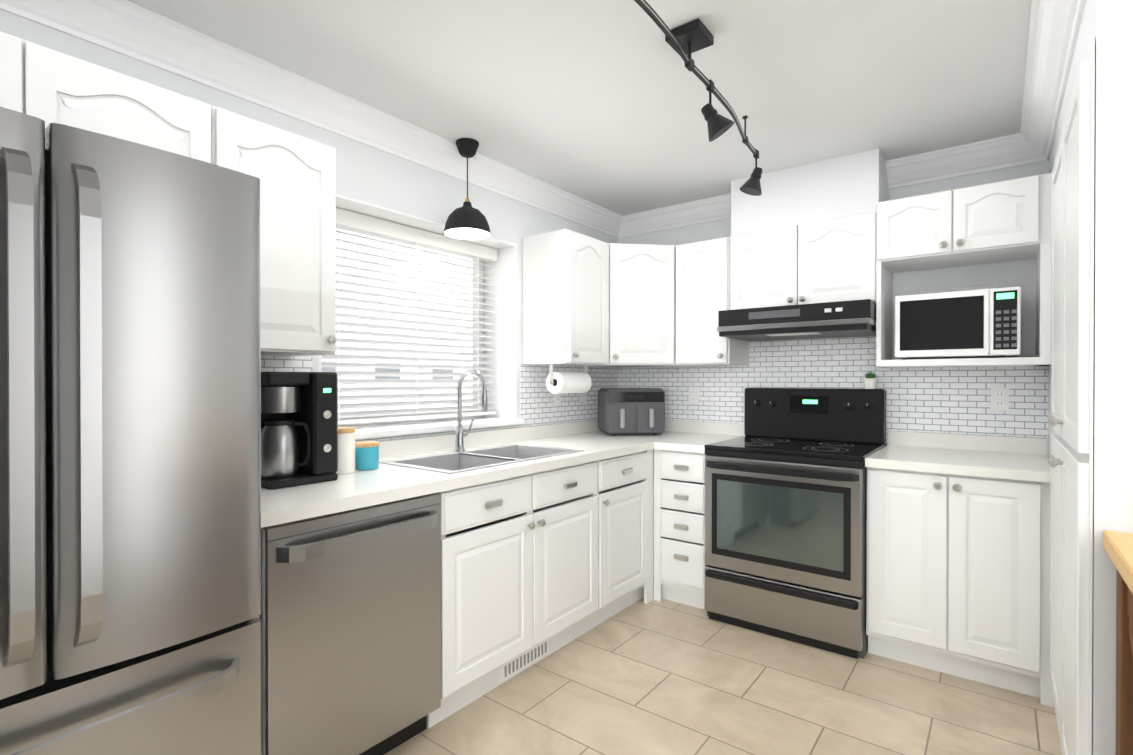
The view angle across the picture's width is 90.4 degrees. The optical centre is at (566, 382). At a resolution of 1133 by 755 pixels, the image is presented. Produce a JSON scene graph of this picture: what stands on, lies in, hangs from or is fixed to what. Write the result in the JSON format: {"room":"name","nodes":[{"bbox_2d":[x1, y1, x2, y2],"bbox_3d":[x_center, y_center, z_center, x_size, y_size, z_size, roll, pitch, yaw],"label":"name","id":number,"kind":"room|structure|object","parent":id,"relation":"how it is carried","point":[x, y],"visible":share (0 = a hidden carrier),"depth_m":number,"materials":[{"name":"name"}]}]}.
{"room":"kitchen","nodes":[
{"label":"kitchen","id":0,"kind":"room"},
{"bbox_2d":[0,9,617,440],"bbox_3d":[-1.236,0.044,2.294,0.360,2.400,4.800,0,0,38],"label":"wall","id":1,"kind":"structure","parent":0,"point":[370,175],"depth_m":2.50,"materials":[{"name":"white paint"}]},
{"bbox_2d":[0,32,210,162],"bbox_3d":[-1.426,-0.665,1.443,0.369,0.335,0.824,0,0,38],"label":"upper cabinet","id":2,"kind":"object","parent":1,"relation":"attached to","point":[47,85],"visible":0.4,"depth_m":1.46,"materials":[{"name":"white wood"}]},
{"bbox_2d":[211,105,335,356],"bbox_3d":[-1.052,-0.467,1.930,0.369,0.735,0.396,0,0,38],"label":"upper cabinet","id":3,"kind":"object","parent":1,"relation":"attached to","point":[295,174],"visible":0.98,"depth_m":1.86,"materials":[{"name":"white wood"}]},
{"bbox_2d":[0,0,626,237],"bbox_3d":[-1.051,-1.096,2.146,0.108,0.118,4.800,0,0,38],"label":"crown molding","id":4,"kind":"structure","parent":1,"relation":"attached to","point":[142,34],"depth_m":2.10,"materials":[{"name":"white wood"}]},
{"bbox_2d":[319,194,523,439],"bbox_3d":[-0.760,-0.274,2.849,0.345,1.030,1.242,0,0,38],"label":"window","id":5,"kind":"structure","parent":1,"relation":"in","point":[504,308],"depth_m":3.23,"materials":[{"name":"white"}]},
{"bbox_2d":[321,207,497,424],"bbox_3d":[-0.778,-0.295,2.862,0.070,0.968,1.146,0,0,38],"label":"window blind","id":6,"kind":"object","parent":5,"relation":"attached to","point":[348,220],"visible":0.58,"depth_m":2.83,"materials":[{"name":"white plastic"}]},
{"bbox_2d":[261,356,617,441],"bbox_3d":[-0.477,0.078,2.982,0.004,0.362,2.776,0,0,38],"label":"wall tiles","id":7,"kind":"structure","parent":1,"relation":"attached to","point":[537,407],"depth_m":3.40,"materials":[{"name":"white tile"}]},
{"bbox_2d":[554,393,560,405],"bbox_3d":[-0.055,0.088,3.518,0.009,0.116,0.072,0,0,38],"label":"electrical outlet","id":8,"kind":"object","parent":7,"relation":"attached to","point":[557,399],"visible":0.71,"depth_m":3.51,"materials":[{"name":"white plastic"}]},
{"bbox_2d":[579,392,585,400],"bbox_3d":[0.109,0.067,3.732,0.009,0.116,0.072,0,0,38],"label":"electrical outlet","id":9,"kind":"object","parent":7,"relation":"attached to","point":[582,396],"visible":0.46,"depth_m":3.72,"materials":[{"name":"white plastic"}]},
{"bbox_2d":[523,229,608,365],"bbox_3d":[0.014,-0.473,3.314,0.369,0.735,0.406,0,0,38],"label":"upper cabinet","id":10,"kind":"object","parent":1,"relation":"attached to","point":[565,297],"visible":1,"depth_m":3.17,"materials":[{"name":"white wood"}]},
{"bbox_2d":[546,364,591,393],"bbox_3d":[0.017,-0.021,3.298,0.123,0.167,0.340,0,0,38],"label":"paper towel holder","id":11,"kind":"object","parent":10,"relation":"attached to","point":[568,382],"visible":1,"depth_m":3.22,"materials":[{"name":"white paper"}]},
{"bbox_2d":[127,0,1031,215],"bbox_3d":[0.187,-1.202,1.350,3.760,0.100,5.050,0,0,38],"label":"ceiling","id":12,"kind":"structure","parent":0,"point":[602,103],"depth_m":2.11,"materials":[{"name":"white paint"}]},
{"bbox_2d":[444,138,490,239],"bbox_3d":[-0.479,-0.937,2.716,0.226,0.441,0.226,0,0,38],"label":"pendant lamp","id":13,"kind":"object","parent":12,"relation":"hanging from","point":[466,221],"visible":1,"depth_m":2.67,"materials":[{"name":"black metal"}]},
{"bbox_2d":[634,0,761,195],"bbox_3d":[0.350,-1.008,1.845,0.234,0.290,1.934,0,0,38],"label":"track light","id":14,"kind":"object","parent":12,"relation":"attached to","point":[683,41],"visible":1,"depth_m":1.93,"materials":[{"name":"black metal"}]},
{"bbox_2d":[384,591,1061,754],"bbox_3d":[0.187,1.298,1.362,3.760,0.100,5.050,0,0,38],"label":"floor","id":15,"kind":"structure","parent":0,"point":[655,677],"depth_m":2.17,"materials":[{"name":"tile"}]},
{"bbox_2d":[0,106,261,754],"bbox_3d":[-1.231,0.391,1.243,0.920,1.715,0.730,0,0,38],"label":"fridge","id":16,"kind":"object","parent":15,"relation":"on","point":[130,463],"visible":1,"depth_m":1.08,"materials":[{"name":"grey metal"}]},
{"bbox_2d":[259,492,440,754],"bbox_3d":[-0.836,0.815,1.904,0.654,0.861,0.596,0,0,38],"label":"dishwasher","id":17,"kind":"object","parent":15,"relation":"on","point":[350,616],"visible":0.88,"depth_m":1.70,"materials":[{"name":"grey metal"}]},
{"bbox_2d":[427,459,606,727],"bbox_3d":[-0.380,0.811,2.573,0.620,0.864,1.013,0,0,38],"label":"base cabinet","id":18,"kind":"object","parent":15,"relation":"on","point":[537,567],"depth_m":2.31,"materials":[{"name":"white wood"}]},
{"bbox_2d":[261,420,672,527],"bbox_3d":[-0.240,0.319,2.750,0.660,0.115,2.860,0,0,38],"label":"countertop","id":19,"kind":"structure","parent":18,"relation":"on","point":[387,483],"depth_m":2.19,"materials":[{"name":"stone"}]},
{"bbox_2d":[261,372,337,489],"bbox_3d":[-0.968,0.152,1.949,0.276,0.375,0.230,0,0,38],"label":"coffee maker","id":20,"kind":"object","parent":19,"relation":"on","point":[299,428],"visible":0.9,"depth_m":1.90,"materials":[{"name":"black plastic"}]},
{"bbox_2d":[336,427,355,474],"bbox_3d":[-0.849,0.255,2.117,0.105,0.168,0.105,0,0,38],"label":"canister","id":21,"kind":"object","parent":19,"relation":"on","point":[346,450],"visible":0.56,"depth_m":2.08,"materials":[{"name":"white ceramic"}]},
{"bbox_2d":[355,441,379,469],"bbox_3d":[-0.788,0.287,2.213,0.099,0.103,0.099,0,0,38],"label":"canister","id":22,"kind":"object","parent":19,"relation":"on","point":[366,455],"visible":0.9,"depth_m":2.17,"materials":[{"name":"teal ceramic"}]},
{"bbox_2d":[454,369,487,451],"bbox_3d":[-0.441,0.135,2.688,0.213,0.394,0.096,0,0,38],"label":"faucet","id":23,"kind":"object","parent":19,"relation":"on","point":[459,440],"visible":1,"depth_m":2.70,"materials":[{"name":"silver metal"}]},
{"bbox_2d":[379,443,583,473],"bbox_3d":[-0.368,0.429,2.574,0.495,0.192,0.850,0,0,38],"label":"sink","id":24,"kind":"object","parent":19,"relation":"in","point":[449,462],"visible":0.25,"depth_m":2.61,"materials":[{"name":"silver metal"}]},
{"bbox_2d":[598,388,664,435],"bbox_3d":[0.417,0.184,3.624,0.380,0.295,0.338,0,0,-7],"label":"air fryer","id":25,"kind":"object","parent":19,"relation":"on","point":[631,410],"visible":1,"depth_m":3.49,"materials":[{"name":"grey plastic"}]},
{"bbox_2d":[607,449,653,618],"bbox_3d":[0.078,0.808,3.167,0.620,0.864,0.567,0,0,38],"label":"base cabinet","id":26,"kind":"object","parent":15,"relation":"on","point":[630,477],"depth_m":3.01,"materials":[{"name":"white wood"}]},
{"bbox_2d":[654,449,706,609],"bbox_3d":[0.805,0.807,3.337,0.326,0.863,0.659,0,0,38],"label":"base cabinet","id":27,"kind":"object","parent":15,"relation":"on","point":[679,524],"visible":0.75,"depth_m":3.10,"materials":[{"name":"white wood"}]},
{"bbox_2d":[653,420,744,452],"bbox_3d":[0.810,0.316,3.324,0.304,0.115,0.670,0,0,38],"label":"countertop","id":28,"kind":"structure","parent":27,"relation":"on","point":[684,436],"depth_m":3.52,"materials":[{"name":"stone"}]},
{"bbox_2d":[704,388,886,658],"bbox_3d":[1.202,0.638,2.964,0.752,1.205,0.733,0,0,38],"label":"stove","id":29,"kind":"object","parent":15,"relation":"on","point":[786,516],"visible":1,"depth_m":2.75,"materials":[{"name":"grey metal"}]},
{"bbox_2d":[863,371,876,388],"bbox_3d":[1.637,-0.015,3.030,0.067,0.097,0.067,0,0,38],"label":"succulent plant","id":30,"kind":"object","parent":29,"relation":"on","point":[870,380],"visible":1,"depth_m":3.01,"materials":[{"name":"white ceramic"}]},
{"bbox_2d":[866,467,1053,706],"bbox_3d":[1.791,0.811,2.573,0.654,0.863,0.667,0,0,38],"label":"base cabinet","id":31,"kind":"object","parent":15,"relation":"on","point":[958,576],"visible":0.94,"depth_m":2.32,"materials":[{"name":"white wood"}]},
{"bbox_2d":[865,431,1050,482],"bbox_3d":[1.794,0.320,2.574,0.654,0.115,0.658,0,0,38],"label":"countertop","id":32,"kind":"structure","parent":31,"relation":"on","point":[1016,458],"depth_m":2.60,"materials":[{"name":"stone"}]},
{"bbox_2d":[1103,530,1132,754],"bbox_3d":[1.202,0.800,0.783,0.568,0.902,0.935,0,0,38],"label":"wood table","id":33,"kind":"object","parent":15,"relation":"on","point":[1118,547],"visible":0.96,"depth_m":1.23,"materials":[{"name":"brown wood"}]},
{"bbox_2d":[731,148,888,234],"bbox_3d":[1.342,-1.004,3.138,0.754,0.312,0.310,0,0,38],"label":"soffit","id":34,"kind":"structure","parent":0,"point":[848,185],"depth_m":2.97,"materials":[{"name":"white paint"}]},
{"bbox_2d":[618,160,1048,437],"bbox_3d":[1.651,0.039,3.258,3.760,2.400,0.250,0,0,38],"label":"wall","id":35,"kind":"structure","parent":0,"point":[715,229],"depth_m":2.99,"materials":[{"name":"white paint"}]},
{"bbox_2d":[570,243,685,366],"bbox_3d":[0.425,-0.475,3.641,0.622,0.735,0.631,0,0,38],"label":"upper cabinet","id":36,"kind":"object","parent":35,"relation":"attached to","point":[642,305],"visible":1,"depth_m":3.40,"materials":[{"name":"white wood"}]},
{"bbox_2d":[624,193,730,235],"bbox_3d":[0.769,-1.104,3.706,0.848,0.118,0.108,0,0,38],"label":"crown molding","id":37,"kind":"structure","parent":35,"relation":"attached to","point":[717,207],"depth_m":3.72,"materials":[{"name":"white wood"}]},
{"bbox_2d":[676,237,748,365],"bbox_3d":[0.887,-0.474,3.451,0.342,0.735,0.369,0,0,38],"label":"upper cabinet","id":38,"kind":"object","parent":35,"relation":"attached to","point":[702,283],"visible":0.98,"depth_m":3.33,"materials":[{"name":"white wood"}]},
{"bbox_2d":[730,212,876,309],"bbox_3d":[1.323,-0.622,3.115,0.750,0.449,0.369,0,0,38],"label":"upper cabinet","id":39,"kind":"object","parent":35,"relation":"attached to","point":[830,260],"visible":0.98,"depth_m":2.96,"materials":[{"name":"white wood"}]},
{"bbox_2d":[717,299,875,340],"bbox_3d":[1.276,-0.322,3.055,0.746,0.144,0.522,0,0,38],"label":"range hood","id":40,"kind":"object","parent":39,"relation":"attached to","point":[851,318],"visible":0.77,"depth_m":2.86,"materials":[{"name":"black metal"}]},
{"bbox_2d":[618,336,1047,444],"bbox_3d":[1.312,0.129,3.359,2.380,0.820,0.004,0,0,38],"label":"wall tiles","id":41,"kind":"structure","parent":35,"relation":"attached to","point":[955,400],"depth_m":3.10,"materials":[{"name":"white tile"}]},
{"bbox_2d":[689,387,698,404],"bbox_3d":[0.841,0.087,3.713,0.072,0.116,0.009,0,0,38],"label":"electrical outlet","id":42,"kind":"object","parent":41,"relation":"attached to","point":[693,395],"visible":1,"depth_m":3.71,"materials":[{"name":"white plastic"}]},
{"bbox_2d":[990,387,1008,410],"bbox_3d":[2.108,0.082,2.737,0.072,0.116,0.009,0,0,38],"label":"electrical outlet","id":43,"kind":"object","parent":41,"relation":"attached to","point":[999,400],"visible":1,"depth_m":2.73,"materials":[{"name":"white plastic"}]},
{"bbox_2d":[885,134,1019,188],"bbox_3d":[1.911,-1.100,2.826,0.528,0.118,0.108,0,0,38],"label":"crown molding","id":44,"kind":"structure","parent":35,"relation":"attached to","point":[1000,152],"depth_m":2.80,"materials":[{"name":"white wood"}]},
{"bbox_2d":[1048,0,1132,754],"bbox_3d":[2.087,0.046,1.742,0.820,2.400,1.620,0,0,38],"label":"wall","id":45,"kind":"structure","parent":0,"point":[1108,24],"depth_m":1.33,"materials":[{"name":"white paint"}]},
{"bbox_2d":[876,173,1051,367],"bbox_3d":[1.864,-0.474,2.661,0.654,0.797,0.429,0,0,38],"label":"upper cabinet","id":46,"kind":"object","parent":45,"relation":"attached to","point":[999,234],"visible":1,"depth_m":2.58,"materials":[{"name":"white wood"}]},
{"bbox_2d":[895,286,1020,359],"bbox_3d":[1.850,-0.261,2.670,0.470,0.303,0.313,0,0,38],"label":"microwave","id":47,"kind":"object","parent":46,"relation":"in","point":[983,323],"visible":0.9,"depth_m":2.54,"materials":[{"name":"white plastic"}]},
{"bbox_2d":[920,285,997,358],"bbox_3d":[1.959,-0.293,2.819,0.320,0.364,0.032,0,0,38],"label":"tray","id":48,"kind":"object","parent":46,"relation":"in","point":[959,289],"visible":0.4,"depth_m":2.82,"materials":[{"name":"white plastic"}]},
{"bbox_2d":[1016,0,1084,164],"bbox_3d":[1.687,-1.096,1.977,0.108,0.118,1.728,0,0,38],"label":"crown molding","id":49,"kind":"structure","parent":45,"relation":"attached to","point":[1054,25],"depth_m":1.97,"materials":[{"name":"white wood"}]},
{"bbox_2d":[1048,36,1094,754],"bbox_3d":[1.538,0.206,1.750,0.055,2.080,0.950,0,0,38],"label":"pantry","id":50,"kind":"object","parent":45,"relation":"attached to","point":[1070,457],"visible":1,"depth_m":1.48,"materials":[{"name":"white wood"}]},
{"label":"outside","id":51,"kind":"structure","parent":0,"visible":0},
{"bbox_2d":[321,229,471,426],"bbox_3d":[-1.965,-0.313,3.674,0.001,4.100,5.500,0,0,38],"label":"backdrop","id":52,"kind":"structure","parent":51,"point":[386,277],"depth_m":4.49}
]}

